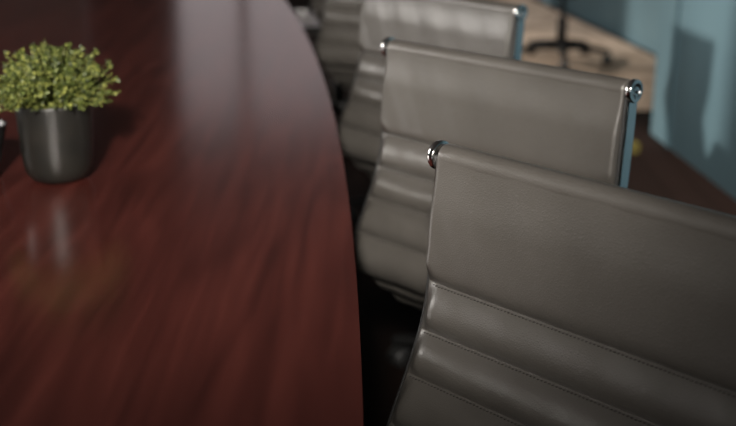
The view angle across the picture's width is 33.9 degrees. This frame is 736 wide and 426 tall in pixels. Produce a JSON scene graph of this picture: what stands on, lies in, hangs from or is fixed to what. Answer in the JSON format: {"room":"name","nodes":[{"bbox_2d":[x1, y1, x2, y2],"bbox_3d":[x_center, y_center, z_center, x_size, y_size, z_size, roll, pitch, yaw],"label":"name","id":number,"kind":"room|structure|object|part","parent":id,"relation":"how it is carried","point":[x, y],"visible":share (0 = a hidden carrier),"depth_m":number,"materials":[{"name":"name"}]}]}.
{"room":"office","nodes":[
{"label":"office","id":0,"kind":"room"},
{"bbox_2d":[286,0,735,425],"bbox_3d":[-0.500,0.389,3.068,7.400,0.100,15.200,0,18,0],"label":"floor","id":1,"kind":"structure","parent":0,"point":[657,170],"depth_m":4.22,"materials":[{"name":"brown wood"}]},
{"bbox_2d":[0,0,362,425],"bbox_3d":[-0.780,0.635,0.941,1.556,0.740,8.200,0,18,0],"label":"conference table","id":2,"kind":"object","parent":1,"relation":"on","point":[201,271],"visible":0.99,"depth_m":1.61,"materials":[{"name":"brown wood"}]},
{"bbox_2d":[0,119,6,174],"bbox_3d":[-0.596,-0.096,1.861,0.083,0.086,0.083,0,18,0],"label":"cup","id":3,"kind":"object","parent":2,"relation":"on","point":[3,123],"visible":1,"depth_m":1.85,"materials":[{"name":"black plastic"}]},
{"bbox_2d":[0,38,119,183],"bbox_3d":[-0.486,-0.155,1.831,0.190,0.216,0.185,13,22,35],"label":"potted plant","id":4,"kind":"object","parent":2,"relation":"on","point":[53,108],"visible":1,"depth_m":1.80,"materials":[{"name":"green plant"}]},
{"bbox_3d":[-0.478,-0.113,1.851,0.116,0.122,0.116,0,18,0],"label":"pot","id":5,"kind":"part","parent":4,"relation":"part of","materials":[{"name":"black ceramic"}]},
{"bbox_3d":[-0.486,-0.202,1.815,0.181,0.100,0.177,14,23,37],"label":"stem","id":6,"kind":"part","parent":4,"relation":"part of","materials":[{"name":"green plant"}]},
{"bbox_2d":[310,0,324,21],"bbox_3d":[0.142,-0.667,4.643,0.539,0.941,0.584,14,22,36],"label":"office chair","id":7,"kind":"object","parent":1,"relation":"on","point":[317,6],"visible":0.02,"depth_m":4.50,"materials":[{"name":"grey leather"}]},
{"bbox_2d":[293,10,346,113],"bbox_3d":[-0.097,-0.828,5.141,0.584,0.941,0.539,-3,18,-9],"label":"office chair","id":8,"kind":"object","parent":1,"relation":"on","point":[309,22],"visible":0.2,"depth_m":5.19,"materials":[{"name":"grey leather"}]},
{"bbox_3d":[-0.129,-1.086,5.273,0.535,0.488,0.006,-3,18,-9],"label":"rail","id":9,"kind":"part","parent":8,"relation":"part of","materials":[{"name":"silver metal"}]},
{"bbox_3d":[-0.148,-0.805,5.124,0.432,0.103,0.444,-3,18,-9],"label":"seat","id":10,"kind":"part","parent":8,"relation":"part of","materials":[{"name":"grey leather"}]},
{"bbox_3d":[-0.059,-0.951,4.856,0.535,0.488,0.006,-3,18,-9],"label":"rail","id":11,"kind":"part","parent":8,"relation":"part of","materials":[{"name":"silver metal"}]},
{"bbox_3d":[-0.220,-0.423,5.123,0.048,0.058,0.250,13,22,35],"label":"leg","id":12,"kind":"part","parent":8,"relation":"part of","materials":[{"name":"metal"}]},
{"bbox_3d":[-0.040,-0.422,5.120,0.048,0.058,0.250,-12,21,-33],"label":"leg","id":13,"kind":"part","parent":8,"relation":"part of","materials":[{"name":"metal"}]},
{"bbox_2d":[315,0,366,224],"bbox_3d":[0.186,-0.392,3.791,0.539,0.941,0.584,10,20,29],"label":"office chair","id":14,"kind":"object","parent":1,"relation":"on","point":[337,49],"visible":0.16,"depth_m":3.60,"materials":[{"name":"grey leather"}]},
{"bbox_3d":[0.061,-0.563,3.538,0.444,0.432,0.133,10,20,29],"label":"backrest","id":15,"kind":"part","parent":14,"relation":"part of","materials":[{"name":"grey leather"}]},
{"bbox_3d":[0.201,-0.392,3.847,0.444,0.103,0.432,10,20,29],"label":"seat","id":16,"kind":"part","parent":14,"relation":"part of","materials":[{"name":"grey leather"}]},
{"bbox_3d":[0.038,-0.045,3.953,0.250,0.058,0.048,1,18,4],"label":"leg","id":17,"kind":"part","parent":14,"relation":"part of","materials":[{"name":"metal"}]},
{"bbox_2d":[337,0,527,368],"bbox_3d":[0.295,-0.030,2.671,0.584,0.941,0.539,-14,23,-37],"label":"office chair","id":18,"kind":"object","parent":1,"relation":"on","point":[489,27],"visible":0.16,"depth_m":2.51,"materials":[{"name":"grey leather"}]},
{"bbox_3d":[0.173,0.301,2.880,0.250,0.058,0.048,8,20,24],"label":"leg","id":19,"kind":"part","parent":18,"relation":"part of","materials":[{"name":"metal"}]},
{"bbox_3d":[0.112,-0.218,2.472,0.133,0.432,0.444,-14,23,-37],"label":"backrest","id":20,"kind":"part","parent":18,"relation":"part of","materials":[{"name":"grey leather"}]},
{"bbox_3d":[0.426,-0.175,2.455,0.535,0.488,0.006,-14,23,-37],"label":"rail","id":21,"kind":"part","parent":18,"relation":"part of","materials":[{"name":"silver metal"}]},
{"bbox_2d":[353,37,642,309],"bbox_3d":[0.338,0.183,2.010,0.584,0.941,0.539,-17,24,-41],"label":"office chair","id":22,"kind":"object","parent":1,"relation":"on","point":[570,121],"visible":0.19,"depth_m":1.79,"materials":[{"name":"grey leather"}]},
{"bbox_3d":[0.482,0.035,1.804,0.535,0.488,0.007,-17,24,-41],"label":"rail","id":23,"kind":"part","parent":22,"relation":"part of","materials":[{"name":"silver metal"}]},
{"bbox_2d":[386,140,735,425],"bbox_3d":[0.380,0.386,1.382,0.584,0.941,0.539,-16,24,-40],"label":"office chair","id":24,"kind":"object","parent":1,"relation":"on","point":[553,297],"visible":1,"depth_m":1.17,"materials":[{"name":"grey leather"}]},
{"bbox_2d":[493,0,655,110],"bbox_3d":[1.130,-1.160,7.691,1.420,0.006,4.450,0,18,0],"label":"carpet","id":25,"kind":"object","parent":1,"relation":"on","point":[630,62],"visible":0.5,"depth_m":6.89,"materials":[{"name":"beige carpet"}]},
{"bbox_2d":[522,0,612,68],"bbox_3d":[1.074,-1.277,6.511,0.539,0.941,0.584,4,18,11],"label":"office chair","id":26,"kind":"object","parent":25,"relation":"on","point":[561,44],"visible":0.83,"depth_m":6.61,"materials":[{"name":"black plastic"}]},
{"bbox_3d":[0.918,-0.915,6.626,0.250,0.058,0.048,-4,18,-13],"label":"leg","id":27,"kind":"part","parent":26,"relation":"part of","materials":[{"name":"metal"}]},
{"bbox_3d":[0.986,-0.966,6.785,0.048,0.058,0.250,-11,21,-30],"label":"leg","id":28,"kind":"part","parent":26,"relation":"part of","materials":[{"name":"metal"}]},
{"bbox_3d":[1.056,-0.879,6.516,0.048,0.058,0.250,1,18,4],"label":"leg","id":29,"kind":"part","parent":26,"relation":"part of","materials":[{"name":"metal"}]},
{"bbox_3d":[1.166,-0.962,6.772,0.048,0.058,0.250,15,23,38],"label":"leg","id":30,"kind":"part","parent":26,"relation":"part of","materials":[{"name":"metal"}]},
{"bbox_3d":[1.208,-0.908,6.606,0.250,0.058,0.048,7,19,21],"label":"leg","id":31,"kind":"part","parent":26,"relation":"part of","materials":[{"name":"metal"}]},
{"bbox_2d":[632,139,639,152],"bbox_3d":[1.070,-0.270,4.883,0.044,0.037,0.082,-1,18,-3],"label":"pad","id":32,"kind":"object","parent":1,"relation":"on","point":[636,146],"visible":0.5,"depth_m":4.85,"materials":[{"name":"yellow paper"}]},
{"bbox_2d":[542,0,659,53],"bbox_3d":[2.115,-2.564,7.169,1.970,3.000,5.180,0,18,0],"label":"wall","id":33,"kind":"structure","parent":0,"point":[636,22],"depth_m":7.39,"materials":[{"name":"teal paint"}]},
{"bbox_2d":[651,0,735,199],"bbox_3d":[2.155,-0.290,0.127,1.890,3.000,9.620,0,18,0],"label":"wall","id":34,"kind":"structure","parent":0,"point":[703,122],"depth_m":4.55,"materials":[{"name":"teal paint"}]},
{"bbox_2d":[666,0,680,147],"bbox_3d":[1.233,-1.697,4.483,0.018,3.000,0.025,0,18,0],"label":"trim","id":35,"kind":"structure","parent":34,"relation":"attached to","point":[678,1],"depth_m":4.84,"materials":[{"name":"blue paint"}]}
]}

